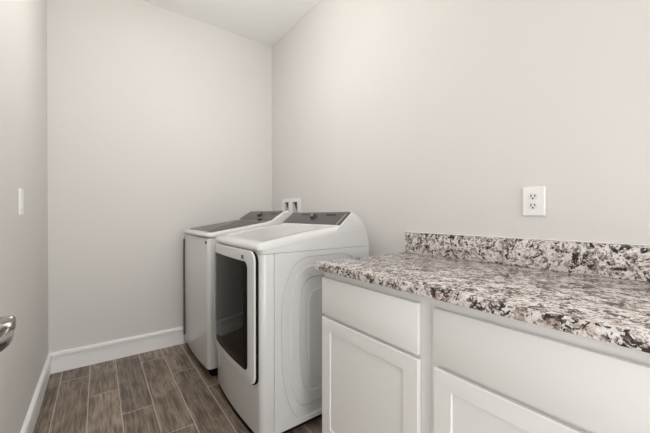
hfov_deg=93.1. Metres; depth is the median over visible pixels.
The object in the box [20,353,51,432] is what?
baseboard
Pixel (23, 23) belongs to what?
wall
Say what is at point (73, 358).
baseboard
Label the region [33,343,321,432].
floor
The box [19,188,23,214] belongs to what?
light switch
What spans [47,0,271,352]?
wall
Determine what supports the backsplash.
attached to the wall at (402, 116)
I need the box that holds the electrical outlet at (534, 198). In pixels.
[523,186,545,215]
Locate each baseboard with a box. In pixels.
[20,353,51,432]
[50,326,186,373]
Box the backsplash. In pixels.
[405,231,649,281]
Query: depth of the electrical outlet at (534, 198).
1.28 m
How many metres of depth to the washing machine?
2.27 m
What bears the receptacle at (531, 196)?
attached to the electrical outlet at (534, 198)
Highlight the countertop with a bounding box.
[315,252,649,352]
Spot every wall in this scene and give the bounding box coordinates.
[0,0,47,432]
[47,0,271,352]
[272,0,649,255]
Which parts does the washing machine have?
edge trim, panel, lid, control panel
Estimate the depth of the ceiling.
2.68 m
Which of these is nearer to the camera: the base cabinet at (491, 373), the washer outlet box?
the base cabinet at (491, 373)
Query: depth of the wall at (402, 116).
1.52 m
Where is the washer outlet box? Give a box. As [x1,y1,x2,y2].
[282,198,300,212]
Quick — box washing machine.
[183,211,291,375]
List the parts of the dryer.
door glass, door, panel, knob, control panel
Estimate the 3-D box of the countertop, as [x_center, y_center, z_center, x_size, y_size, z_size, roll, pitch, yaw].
[0.669,0.233,1.022,0.652,0.035,1.538,0,0,-36]
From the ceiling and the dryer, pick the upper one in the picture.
the ceiling
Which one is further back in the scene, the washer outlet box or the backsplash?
the washer outlet box
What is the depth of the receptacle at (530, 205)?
1.28 m
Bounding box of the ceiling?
[142,0,319,46]
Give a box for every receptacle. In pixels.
[528,193,537,199]
[528,203,537,208]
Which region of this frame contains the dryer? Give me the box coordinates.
[214,212,368,432]
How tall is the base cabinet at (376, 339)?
0.879 m
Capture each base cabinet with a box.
[322,272,430,432]
[431,299,649,432]
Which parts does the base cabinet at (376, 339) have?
drawer, door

